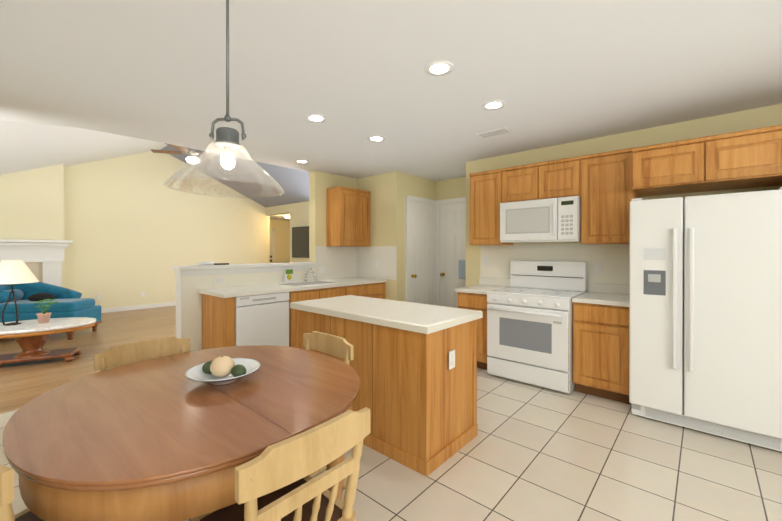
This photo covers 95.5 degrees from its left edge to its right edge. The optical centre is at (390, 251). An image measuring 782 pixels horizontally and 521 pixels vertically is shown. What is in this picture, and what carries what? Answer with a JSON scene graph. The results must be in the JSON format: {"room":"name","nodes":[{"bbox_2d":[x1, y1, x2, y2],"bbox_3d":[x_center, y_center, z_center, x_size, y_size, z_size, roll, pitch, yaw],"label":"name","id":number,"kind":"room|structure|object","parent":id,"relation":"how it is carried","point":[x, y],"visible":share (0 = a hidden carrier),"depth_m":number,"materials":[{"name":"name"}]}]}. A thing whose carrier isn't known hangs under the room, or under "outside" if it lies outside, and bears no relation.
{"room":"kitchen","nodes":[
{"label":"kitchen","id":0,"kind":"room"},
{"bbox_2d":[0,164,63,286],"bbox_3d":[-7.312,-0.212,6.154,0.450,3.087,2.380,0,0,41],"label":"wall","id":1,"kind":"structure","parent":0,"point":[31,204],"depth_m":6.59,"materials":[{"name":"beige paint"}]},
{"bbox_2d":[0,239,72,286],"bbox_3d":[-6.956,0.557,5.843,0.500,1.550,2.580,0,0,41],"label":"fireplace mantel","id":2,"kind":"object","parent":1,"relation":"attached to","point":[42,259],"depth_m":6.60,"materials":[{"name":"white wood"}]},
{"bbox_2d":[0,306,175,413],"bbox_3d":[-3.859,1.357,7.395,6.800,0.060,9.800,0,0,41],"label":"floor","id":3,"kind":"structure","parent":0,"point":[22,384],"depth_m":4.96,"materials":[{"name":"brown wood"}]},
{"bbox_2d":[0,317,95,363],"bbox_3d":[-4.328,1.106,4.289,0.851,0.466,1.150,0,0,41],"label":"coffee table","id":4,"kind":"object","parent":3,"relation":"on","point":[31,337],"visible":1,"depth_m":4.21,"materials":[{"name":"stone"}]},
{"bbox_2d":[0,260,38,325],"bbox_3d":[-4.554,0.487,4.273,0.460,0.770,0.460,0,0,41],"label":"table lamp","id":5,"kind":"object","parent":4,"relation":"on","point":[12,272],"visible":1,"depth_m":4.21,"materials":[{"name":"beige fabric"}]},
{"bbox_2d":[34,299,58,322],"bbox_3d":[-4.257,0.728,4.392,0.249,0.287,0.231,0,0,41],"label":"plant pot","id":6,"kind":"object","parent":4,"relation":"on","point":[43,316],"visible":1,"depth_m":4.36,"materials":[{"name":"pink ceramic"}]},
{"bbox_2d":[0,282,101,339],"bbox_3d":[-5.585,0.853,5.557,1.485,0.961,0.760,0,0,-12],"label":"chaise","id":7,"kind":"object","parent":3,"relation":"on","point":[72,303],"visible":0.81,"depth_m":5.50,"materials":[{"name":"teal fabric"}]},
{"bbox_2d":[0,121,308,220],"bbox_3d":[-3.861,-1.763,7.252,6.370,1.380,9.600,0,0,41],"label":"ceiling","id":8,"kind":"structure","parent":0,"point":[26,146],"depth_m":6.35,"materials":[{"name":"white paint"}]},
{"bbox_2d":[150,143,214,163],"bbox_3d":[-3.682,-2.017,6.683,1.330,0.741,1.280,0,0,41],"label":"ceiling fan","id":9,"kind":"object","parent":8,"relation":"hanging from","point":[192,154],"visible":0.54,"depth_m":6.54,"materials":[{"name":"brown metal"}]},
{"bbox_2d":[63,149,270,308],"bbox_3d":[-6.165,-0.565,7.887,0.120,3.780,7.500,0,0,41],"label":"wall","id":10,"kind":"structure","parent":0,"point":[134,227],"depth_m":8.29,"materials":[{"name":"beige paint"}]},
{"bbox_2d":[101,302,175,312],"bbox_3d":[-5.195,1.274,8.892,0.014,0.095,4.480,0,0,41],"label":"baseboard","id":11,"kind":"structure","parent":10,"relation":"attached to","point":[125,308],"depth_m":8.16,"materials":[{"name":"white wood"}]},
{"bbox_2d":[172,170,356,351],"bbox_3d":[-1.518,0.060,4.972,0.220,2.550,2.685,0,0,41],"label":"wall","id":12,"kind":"structure","parent":0,"point":[191,280],"depth_m":4.48,"materials":[{"name":"beige paint"}]},
{"bbox_2d":[196,261,228,264],"bbox_3d":[-2.138,0.135,4.263,0.124,0.045,0.358,0,0,41],"label":"clutter","id":13,"kind":"object","parent":12,"relation":"on","point":[205,263],"visible":1,"depth_m":4.20,"materials":[{"name":"white"}]},
{"bbox_2d":[214,277,223,283],"bbox_3d":[-2.055,0.345,4.243,0.008,0.075,0.120,0,0,41],"label":"wall outlet","id":14,"kind":"object","parent":12,"relation":"attached to","point":[216,280],"depth_m":4.24,"materials":[{"name":"white plastic"}]},
{"bbox_2d":[319,267,323,272],"bbox_3d":[-1.051,0.273,5.384,0.006,0.080,0.100,0,0,41],"label":"wall outlet","id":15,"kind":"object","parent":12,"relation":"attached to","point":[321,269],"depth_m":5.38,"materials":[{"name":"white plastic"}]},
{"bbox_2d":[315,246,355,279],"bbox_3d":[-0.860,0.168,5.602,0.003,0.510,0.810,0,0,41],"label":"backsplash","id":16,"kind":"structure","parent":12,"relation":"attached to","point":[336,262],"depth_m":5.59,"materials":[{"name":"white tile"}]},
{"bbox_2d":[326,186,370,246],"bbox_3d":[-0.656,-0.529,5.574,0.337,0.885,0.631,0,0,41],"label":"upper cabinet","id":17,"kind":"object","parent":12,"relation":"attached to","point":[347,216],"visible":0.98,"depth_m":5.39,"materials":[{"name":"brown wood"}]},
{"bbox_2d":[271,219,289,262],"bbox_3d":[-3.772,0.109,12.178,0.002,2.400,2.100,0,0,41],"label":"wall","id":18,"kind":"structure","parent":0,"point":[282,228],"depth_m":12.22,"materials":[{"name":"beige paint"}]},
{"bbox_2d":[270,228,274,262],"bbox_3d":[-4.267,0.261,11.575,0.055,2.100,1.040,0,0,41],"label":"door","id":19,"kind":"structure","parent":18,"relation":"attached to","point":[272,245],"depth_m":11.90,"materials":[{"name":"beige wood"}]},
{"bbox_2d":[266,201,308,261],"bbox_3d":[-1.699,-0.006,8.873,5.280,2.653,0.120,0,0,41],"label":"wall","id":20,"kind":"structure","parent":0,"point":[299,214],"depth_m":9.57,"materials":[{"name":"beige paint"}]},
{"bbox_2d":[292,226,308,257],"bbox_3d":[-2.110,-0.255,9.110,1.450,0.810,0.058,0,0,41],"label":"wall-mounted tv","id":21,"kind":"object","parent":20,"relation":"attached to","point":[300,242],"visible":0.48,"depth_m":9.30,"materials":[{"name":"black plastic"}]},
{"bbox_2d":[0,368,781,520],"bbox_3d":[0.552,1.376,1.963,7.000,0.060,7.480,0,0,41],"label":"floor","id":22,"kind":"structure","parent":0,"point":[529,452],"depth_m":2.17,"materials":[{"name":"beige tile"}]},
{"bbox_2d":[0,464,43,520],"bbox_3d":[-1.084,0.932,1.138,0.458,0.837,0.450,0,0,21],"label":"chair","id":23,"kind":"object","parent":22,"relation":"on","point":[7,491],"visible":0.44,"depth_m":0.88,"materials":[{"name":"brown wood"}]},
{"bbox_2d":[94,336,189,370],"bbox_3d":[-1.251,0.930,1.897,0.450,0.837,0.458,0,0,41],"label":"chair","id":24,"kind":"object","parent":22,"relation":"on","point":[120,355],"visible":0.1,"depth_m":2.01,"materials":[{"name":"brown wood"}]},
{"bbox_2d":[3,345,359,520],"bbox_3d":[-0.810,0.972,1.596,1.300,0.750,1.260,0,0,41],"label":"dining table","id":25,"kind":"object","parent":22,"relation":"on","point":[164,438],"visible":0.75,"depth_m":1.20,"materials":[{"name":"brown wood"}]},
{"bbox_2d":[185,355,259,384],"bbox_3d":[-0.774,0.536,1.650,0.316,0.120,0.316,0,0,41],"label":"fruit bowl","id":26,"kind":"object","parent":25,"relation":"on","point":[222,370],"visible":1,"depth_m":1.61,"materials":[{"name":"white ceramic"}]},
{"bbox_2d":[198,284,293,349],"bbox_3d":[-1.698,0.882,4.135,0.681,0.912,0.777,0,0,41],"label":"base cabinet","id":27,"kind":"object","parent":22,"relation":"on","point":[260,314],"depth_m":3.93,"materials":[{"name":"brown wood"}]},
{"bbox_2d":[189,407,369,520],"bbox_3d":[-0.376,0.932,1.180,0.450,0.837,0.458,0,0,41],"label":"chair","id":28,"kind":"object","parent":22,"relation":"on","point":[275,482],"visible":1,"depth_m":1.05,"materials":[{"name":"brown wood"}]},
{"bbox_2d":[274,280,321,347],"bbox_3d":[-1.297,0.881,4.590,0.681,0.912,0.435,0,0,41],"label":"base cabinet","id":29,"kind":"object","parent":22,"relation":"on","point":[302,292],"depth_m":4.42,"materials":[{"name":"brown wood"}]},
{"bbox_2d":[302,280,345,297],"bbox_3d":[-1.009,0.879,4.917,0.681,0.912,0.437,0,0,41],"label":"base cabinet","id":30,"kind":"object","parent":22,"relation":"on","point":[330,288],"depth_m":4.76,"materials":[{"name":"brown wood"}]},
{"bbox_2d":[303,331,353,488],"bbox_3d":[-0.522,0.929,2.029,0.458,0.837,0.450,0,0,41],"label":"chair","id":31,"kind":"object","parent":22,"relation":"on","point":[337,346],"visible":0.12,"depth_m":2.15,"materials":[{"name":"brown wood"}]},
{"bbox_2d":[330,278,369,296],"bbox_3d":[-0.728,0.878,5.236,0.681,0.912,0.414,0,0,41],"label":"base cabinet","id":32,"kind":"object","parent":22,"relation":"on","point":[353,287],"depth_m":5.07,"materials":[{"name":"brown wood"}]},
{"bbox_2d":[346,277,386,298],"bbox_3d":[-0.455,0.877,5.546,0.681,0.912,0.413,0,0,41],"label":"base cabinet","id":33,"kind":"object","parent":22,"relation":"on","point":[377,286],"depth_m":5.39,"materials":[{"name":"brown wood"}]},
{"bbox_2d":[290,307,477,476],"bbox_3d":[-0.094,0.913,2.817,1.389,0.860,0.638,0,0,41],"label":"kitchen island","id":34,"kind":"object","parent":22,"relation":"on","point":[413,365],"depth_m":2.34,"materials":[{"name":"brown wood"}]},
{"bbox_2d":[290,295,481,334],"bbox_3d":[-0.095,0.456,2.817,1.435,0.050,0.690,0,0,41],"label":"island countertop","id":35,"kind":"structure","parent":34,"relation":"on","point":[425,319],"depth_m":2.57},
{"bbox_2d":[454,277,510,369],"bbox_3d":[1.126,0.833,4.279,0.446,1.010,0.637,0,0,41],"label":"base cabinet","id":36,"kind":"object","parent":22,"relation":"on","point":[473,297],"visible":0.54,"depth_m":4.04,"materials":[{"name":"brown wood"}]},
{"bbox_2d":[487,260,586,393],"bbox_3d":[1.546,0.715,3.792,0.820,1.220,0.758,0,0,41],"label":"range","id":37,"kind":"object","parent":22,"relation":"on","point":[530,325],"visible":1,"depth_m":3.60,"materials":[{"name":"white metal"}]},
{"bbox_2d":[572,283,630,403],"bbox_3d":[2.090,0.836,3.430,0.468,1.010,0.637,0,0,41],"label":"base cabinet","id":38,"kind":"object","parent":22,"relation":"on","point":[600,339],"visible":0.71,"depth_m":3.22,"materials":[{"name":"brown wood"}]},
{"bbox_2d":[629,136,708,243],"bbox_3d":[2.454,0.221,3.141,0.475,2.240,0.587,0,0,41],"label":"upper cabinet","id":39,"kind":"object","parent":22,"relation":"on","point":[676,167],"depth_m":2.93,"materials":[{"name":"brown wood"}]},
{"bbox_2d":[629,187,781,451],"bbox_3d":[2.521,0.449,2.860,0.906,1.758,0.887,0,0,41],"label":"fridge","id":40,"kind":"object","parent":22,"relation":"on","point":[705,318],"visible":1,"depth_m":2.55,"materials":[{"name":"white metal"}]},
{"bbox_2d":[709,124,781,190],"bbox_3d":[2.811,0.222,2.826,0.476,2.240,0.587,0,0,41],"label":"upper cabinet","id":41,"kind":"object","parent":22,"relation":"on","point":[751,158],"depth_m":2.63,"materials":[{"name":"brown wood"}]},
{"bbox_2d":[0,0,781,180],"bbox_3d":[0.008,-1.246,2.433,8.450,0.080,7.480,0,0,41],"label":"ceiling","id":42,"kind":"structure","parent":0,"point":[548,72],"depth_m":2.37,"materials":[{"name":"white paint"}]},
{"bbox_2d":[163,0,284,197],"bbox_3d":[-0.621,-0.718,1.350,0.414,0.966,0.414,0,0,41],"label":"pendant lamp","id":43,"kind":"object","parent":42,"relation":"hanging from","point":[227,140],"visible":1,"depth_m":1.34,"materials":[{"name":"glass"}]},
{"bbox_2d":[295,160,308,163],"bbox_3d":[-1.194,-1.211,4.764,0.195,0.006,0.195,0,0,35],"label":"recessed light","id":44,"kind":"object","parent":42,"relation":"in","point":[297,161],"depth_m":4.76,"materials":[{"name":"white"}]},
{"bbox_2d":[305,114,326,122],"bbox_3d":[-0.677,-1.205,3.208,0.195,0.006,0.195,0,0,35],"label":"recessed light","id":45,"kind":"object","parent":42,"relation":"in","point":[317,118],"depth_m":3.20,"materials":[{"name":"white"}]},
{"bbox_2d":[367,136,385,141],"bbox_3d":[-0.155,-1.207,3.793,0.195,0.006,0.195,0,0,32],"label":"recessed light","id":46,"kind":"object","parent":42,"relation":"in","point":[372,138],"depth_m":3.78,"materials":[{"name":"white"}]},
{"bbox_2d":[424,60,453,75],"bbox_3d":[0.318,-1.202,2.332,0.195,0.006,0.195,0,0,35],"label":"recessed light","id":47,"kind":"object","parent":42,"relation":"in","point":[436,68],"depth_m":2.33,"materials":[{"name":"white"}]},
{"bbox_2d":[476,127,511,137],"bbox_3d":[1.043,-1.205,3.601,0.320,0.010,0.160,0,0,41],"label":"ceiling vent","id":48,"kind":"object","parent":42,"relation":"in","point":[499,131],"visible":0.98,"depth_m":3.58,"materials":[{"name":"white metal"}]},
{"bbox_2d":[482,100,505,109],"bbox_3d":[0.845,-1.204,2.922,0.195,0.006,0.195,0,0,2],"label":"recessed light","id":49,"kind":"object","parent":42,"relation":"in","point":[496,104],"depth_m":2.92,"materials":[{"name":"white"}]},
{"bbox_2d":[357,171,465,301],"bbox_3d":[0.603,0.057,5.829,2.200,2.550,1.405,0,0,41],"label":"wall block","id":50,"kind":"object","parent":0,"point":[389,191],"visible":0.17,"depth_m":5.52,"materials":[{"name":"beige paint"}]},
{"bbox_2d":[356,246,396,279],"bbox_3d":[-0.246,0.168,5.639,0.878,0.510,0.003,0,0,41],"label":"backsplash","id":51,"kind":"structure","parent":50,"relation":"attached to","point":[366,257],"depth_m":5.62,"materials":[{"name":"white tile"}]},
{"bbox_2d":[376,260,379,267],"bbox_3d":[-0.211,0.193,5.602,0.080,0.120,0.006,0,0,41],"label":"wall outlet","id":52,"kind":"object","parent":50,"relation":"attached to","point":[377,261],"depth_m":5.59,"materials":[{"name":"white plastic"}]},
{"bbox_2d":[406,195,435,304],"bbox_3d":[0.528,0.225,5.782,0.091,2.215,0.805,0,0,41],"label":"door","id":53,"kind":"structure","parent":50,"relation":"attached to","point":[420,250],"depth_m":5.77,"materials":[{"name":"white wood"}]},
{"bbox_2d":[436,197,465,307],"bbox_3d":[1.085,0.225,5.794,0.870,2.215,0.100,0,0,41],"label":"door","id":54,"kind":"structure","parent":50,"relation":"attached to","point":[450,245],"depth_m":5.91,"materials":[{"name":"white wood"}]},
{"bbox_2d":[466,104,781,291],"bbox_3d":[2.940,0.067,3.186,5.040,2.550,0.121,0,0,41],"label":"wall","id":55,"kind":"structure","parent":0,"point":[614,259],"depth_m":3.78,"materials":[{"name":"beige paint"}]},
{"bbox_2d":[469,169,500,245],"bbox_3d":[1.235,-0.525,4.379,0.422,0.885,0.337,0,0,41],"label":"upper cabinet","id":56,"kind":"object","parent":55,"relation":"attached to","point":[485,186],"depth_m":4.25,"materials":[{"name":"brown wood"}]},
{"bbox_2d":[484,257,488,265],"bbox_3d":[1.236,0.119,4.604,0.070,0.115,0.006,0,0,41],"label":"wall outlet","id":57,"kind":"object","parent":55,"relation":"attached to","point":[486,259],"depth_m":4.60,"materials":[{"name":"white plastic"}]},
{"bbox_2d":[501,162,540,244],"bbox_3d":[1.548,-0.524,4.103,0.413,0.885,0.337,0,0,41],"label":"upper cabinet","id":58,"kind":"object","parent":55,"relation":"attached to","point":[523,182],"depth_m":3.97,"materials":[{"name":"brown wood"}]},
{"bbox_2d":[541,156,580,198],"bbox_3d":[1.858,-0.523,3.830,0.413,0.885,0.337,0,0,41],"label":"upper cabinet","id":59,"kind":"object","parent":55,"relation":"attached to","point":[560,177],"depth_m":3.69,"materials":[{"name":"brown wood"}]},
{"bbox_2d":[500,196,580,242],"bbox_3d":[1.671,-0.334,3.931,0.816,0.455,0.432,0,0,41],"label":"microwave","id":60,"kind":"object","parent":59,"relation":"attached to","point":[552,220],"visible":1,"depth_m":3.75,"materials":[{"name":"white plastic"}]},
{"bbox_2d":[594,262,601,273],"bbox_3d":[2.193,0.170,3.761,0.080,0.120,0.006,0,0,41],"label":"wall outlet","id":61,"kind":"object","parent":55,"relation":"attached to","point":[597,267],"depth_m":3.76,"materials":[{"name":"white plastic"}]},
{"bbox_2d":[581,148,628,243],"bbox_3d":[2.186,-0.522,3.541,0.461,0.885,0.337,0,0,41],"label":"upper cabinet","id":62,"kind":"object","parent":55,"relation":"attached to","point":[607,187],"depth_m":3.42,"materials":[{"name":"brown wood"}]}
]}

